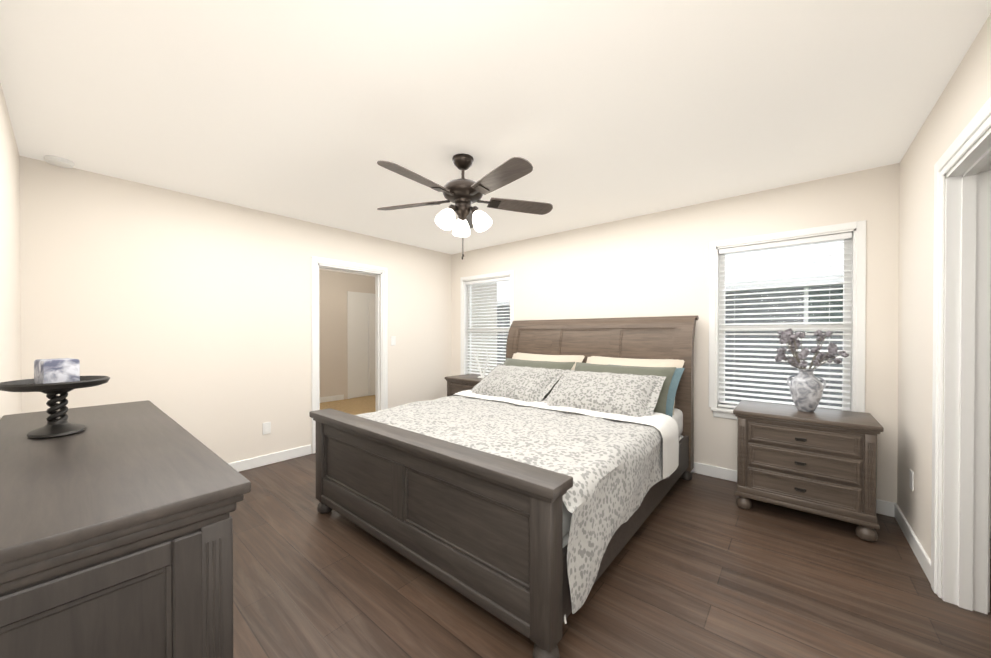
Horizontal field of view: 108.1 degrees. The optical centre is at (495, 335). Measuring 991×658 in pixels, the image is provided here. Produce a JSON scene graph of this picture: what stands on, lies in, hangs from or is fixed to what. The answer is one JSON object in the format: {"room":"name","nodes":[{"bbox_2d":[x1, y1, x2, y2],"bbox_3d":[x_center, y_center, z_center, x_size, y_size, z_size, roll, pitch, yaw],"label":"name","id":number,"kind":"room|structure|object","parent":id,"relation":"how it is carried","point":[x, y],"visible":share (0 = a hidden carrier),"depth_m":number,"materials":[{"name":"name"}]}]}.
{"room":"bedroom","nodes":[
{"label":"bedroom","id":0,"kind":"room"},
{"bbox_2d":[0,83,21,418],"bbox_3d":[-1.475,0.043,0.899,4.511,2.465,0.130,0,0,40],"label":"wall","id":1,"kind":"structure","parent":0,"point":[10,326],"depth_m":1.93,"materials":[{"name":"beige paint"}]},
{"bbox_2d":[19,156,496,462],"bbox_3d":[-1.659,0.021,4.298,0.130,2.465,5.110,0,0,40],"label":"wall","id":2,"kind":"structure","parent":0,"point":[190,314],"depth_m":3.12,"materials":[{"name":"beige paint"}]},
{"bbox_2d":[263,422,270,434],"bbox_3d":[-2.234,0.901,3.507,0.008,0.115,0.070,0,0,40],"label":"electrical outlet","id":3,"kind":"object","parent":2,"relation":"attached to","point":[266,427],"visible":1,"depth_m":3.50,"materials":[{"name":"white plastic"}]},
{"bbox_2d":[228,445,310,471],"bbox_3d":[-2.552,1.211,3.124,0.014,0.100,1.832,0,0,40],"label":"baseboard","id":4,"kind":"structure","parent":2,"relation":"attached to","point":[259,461],"depth_m":3.52,"materials":[{"name":"white wood"}]},
{"bbox_2d":[311,256,387,453],"bbox_3d":[-1.718,0.200,4.228,0.166,2.108,0.928,0,0,40],"label":"door frame","id":5,"kind":"structure","parent":2,"relation":"attached to","point":[381,315],"depth_m":4.31,"materials":[{"name":"white wood"}]},
{"bbox_2d":[391,336,395,344],"bbox_3d":[-1.310,0.064,4.606,0.010,0.115,0.070,0,0,40],"label":"light switch","id":6,"kind":"object","parent":2,"relation":"attached to","point":[393,340],"visible":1,"depth_m":4.61,"materials":[{"name":"white plastic"}]},
{"bbox_2d":[319,269,374,398],"bbox_3d":[-3.453,0.006,6.482,0.130,2.465,4.060,0,0,40],"label":"wall","id":7,"kind":"structure","parent":0,"point":[334,287],"depth_m":6.85,"materials":[{"name":"beige paint"}]},
{"bbox_2d":[320,394,343,402],"bbox_3d":[-3.783,1.192,5.983,0.014,0.100,2.600,0,0,40],"label":"baseboard","id":8,"kind":"structure","parent":7,"relation":"attached to","point":[337,397],"depth_m":6.79,"materials":[{"name":"white wood"}]},
{"bbox_2d":[347,291,374,398],"bbox_3d":[-2.603,0.178,7.356,0.055,2.110,0.870,0,0,40],"label":"door","id":9,"kind":"structure","parent":7,"relation":"attached to","point":[361,339],"depth_m":7.25,"materials":[{"name":"white wood"}]},
{"bbox_2d":[0,0,990,276],"bbox_3d":[-0.268,-1.244,3.127,9.310,0.080,5.110,0,0,40],"label":"ceiling","id":10,"kind":"structure","parent":0,"point":[594,112],"depth_m":1.79,"materials":[{"name":"white paint"}]},
{"bbox_2d":[44,155,74,167],"bbox_3d":[-2.969,-1.182,2.446,0.136,0.036,0.136,0,0,40],"label":"ceiling vent","id":11,"kind":"object","parent":10,"relation":"attached to","point":[58,161],"visible":1,"depth_m":2.42,"materials":[{"name":"white plastic"}]},
{"bbox_2d":[377,153,552,259],"bbox_3d":[-0.239,-0.859,2.389,1.270,0.681,1.239,0,0,40],"label":"ceiling fan","id":12,"kind":"object","parent":10,"relation":"hanging from","point":[462,193],"visible":1,"depth_m":2.36,"materials":[{"name":"brown metal"}]},
{"bbox_2d":[230,395,990,657],"bbox_3d":[-0.268,1.290,3.144,9.310,0.061,5.110,0,0,40],"label":"floor","id":13,"kind":"structure","parent":0,"point":[702,566],"depth_m":1.77,"materials":[{"name":"brown wood"}]},
{"bbox_2d":[0,400,250,657],"bbox_3d":[-1.431,0.818,1.274,1.720,0.910,0.485,0,0,40],"label":"dresser","id":14,"kind":"object","parent":13,"relation":"on","point":[116,532],"visible":1,"depth_m":0.82,"materials":[{"name":"brown wood"}]},
{"bbox_2d":[0,358,109,438],"bbox_3d":[-1.641,0.224,1.346,0.272,0.275,0.272,0,0,40],"label":"cake stand","id":15,"kind":"object","parent":14,"relation":"on","point":[53,378],"visible":1,"depth_m":1.32,"materials":[{"name":"black metal"}]},
{"bbox_2d":[445,374,485,395],"bbox_3d":[-0.210,0.891,4.606,0.760,0.720,0.508,0,0,40],"label":"nightstand","id":16,"kind":"object","parent":13,"relation":"on","point":[457,383],"visible":0.23,"depth_m":4.54,"materials":[{"name":"brown wood"}]},
{"bbox_2d":[474,348,490,378],"bbox_3d":[-0.164,0.342,4.517,0.283,0.377,0.070,0,0,40],"label":"antler mount","id":17,"kind":"object","parent":16,"relation":"on","point":[482,376],"visible":0.92,"depth_m":4.50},
{"bbox_2d":[309,315,698,657],"bbox_3d":[0.239,0.540,2.911,2.091,1.444,2.542,0,0,40],"label":"bed","id":18,"kind":"object","parent":13,"relation":"on","point":[527,485],"visible":0.98,"depth_m":2.04,"materials":[{"name":"brown wood"}]},
{"bbox_2d":[733,400,883,541],"bbox_3d":[2.199,0.904,2.593,0.760,0.720,0.508,0,0,40],"label":"nightstand","id":19,"kind":"object","parent":13,"relation":"on","point":[821,461],"visible":1,"depth_m":2.39,"materials":[{"name":"brown wood"}]},
{"bbox_2d":[774,328,848,411],"bbox_3d":[2.255,0.244,2.580,0.399,0.600,0.274,0,0,40],"label":"vase","id":20,"kind":"object","parent":19,"relation":"on","point":[806,387],"visible":1,"depth_m":2.56,"materials":[{"name":"ceramic"}]},
{"bbox_2d":[451,163,899,502],"bbox_3d":[1.788,0.026,3.429,6.532,2.465,0.130,0,0,40],"label":"wall","id":21,"kind":"structure","parent":0,"point":[653,265],"depth_m":3.28,"materials":[{"name":"beige paint"}]},
{"bbox_2d":[460,270,513,374],"bbox_3d":[-0.104,-0.071,4.987,0.973,1.560,0.165,0,0,40],"label":"window","id":22,"kind":"structure","parent":21,"relation":"in","point":[463,303],"depth_m":5.22,"materials":[{"name":"white"}]},
{"bbox_2d":[465,276,509,374],"bbox_3d":[-0.109,-0.083,4.981,0.833,1.403,0.051,0,0,40],"label":"window blinds","id":23,"kind":"object","parent":22,"relation":"attached to","point":[488,280],"visible":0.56,"depth_m":4.98,"materials":[{"name":"white plastic"}]},
{"bbox_2d":[709,220,865,419],"bbox_3d":[2.330,-0.058,2.952,0.986,1.560,0.165,0,0,40],"label":"window","id":24,"kind":"structure","parent":21,"relation":"in","point":[857,291],"depth_m":2.85,"materials":[{"name":"white"}]},
{"bbox_2d":[718,232,851,410],"bbox_3d":[2.325,-0.069,2.946,0.846,1.403,0.051,0,0,40],"label":"window blinds","id":25,"kind":"object","parent":24,"relation":"attached to","point":[813,240],"visible":0.92,"depth_m":2.94,"materials":[{"name":"white plastic"}]},
{"bbox_2d":[691,462,892,516],"bbox_3d":[1.066,1.205,3.946,4.511,0.100,0.014,0,0,40],"label":"baseboard","id":26,"kind":"structure","parent":21,"relation":"attached to","point":[888,508],"depth_m":3.14,"materials":[{"name":"white wood"}]},
{"bbox_2d":[897,13,990,559],"bbox_3d":[1.557,0.043,0.909,0.130,2.465,4.034,0,0,40],"label":"wall","id":27,"kind":"structure","parent":0,"point":[965,96],"depth_m":2.03,"materials":[{"name":"beige paint"}]},
{"bbox_2d":[909,469,913,490],"bbox_3d":[2.530,0.875,2.184,0.006,0.115,0.070,0,0,40],"label":"electrical outlet","id":28,"kind":"object","parent":27,"relation":"attached to","point":[911,484],"visible":0.96,"depth_m":2.17,"materials":[{"name":"white plastic"}]},
{"bbox_2d":[893,502,930,583],"bbox_3d":[2.492,1.217,2.146,0.014,0.100,0.880,0,0,40],"label":"baseboard","id":29,"kind":"structure","parent":27,"relation":"attached to","point":[921,555],"depth_m":2.10,"materials":[{"name":"white wood"}]},
{"bbox_2d":[931,97,990,613],"bbox_3d":[1.950,0.206,1.380,0.166,2.133,0.986,0,0,40],"label":"door frame","id":30,"kind":"structure","parent":27,"relation":"attached to","point":[961,488],"depth_m":1.67,"materials":[{"name":"white wood"}]},
{"label":"outside","id":31,"kind":"structure","parent":0,"visible":0},
{"bbox_2d":[497,274,842,409],"bbox_3d":[2.407,0.462,5.209,15.400,2.570,3.350,0,0,40],"label":"house","id":32,"kind":"structure","parent":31,"point":[819,281],"depth_m":5.44,"materials":[{"name":"white"}]}
]}

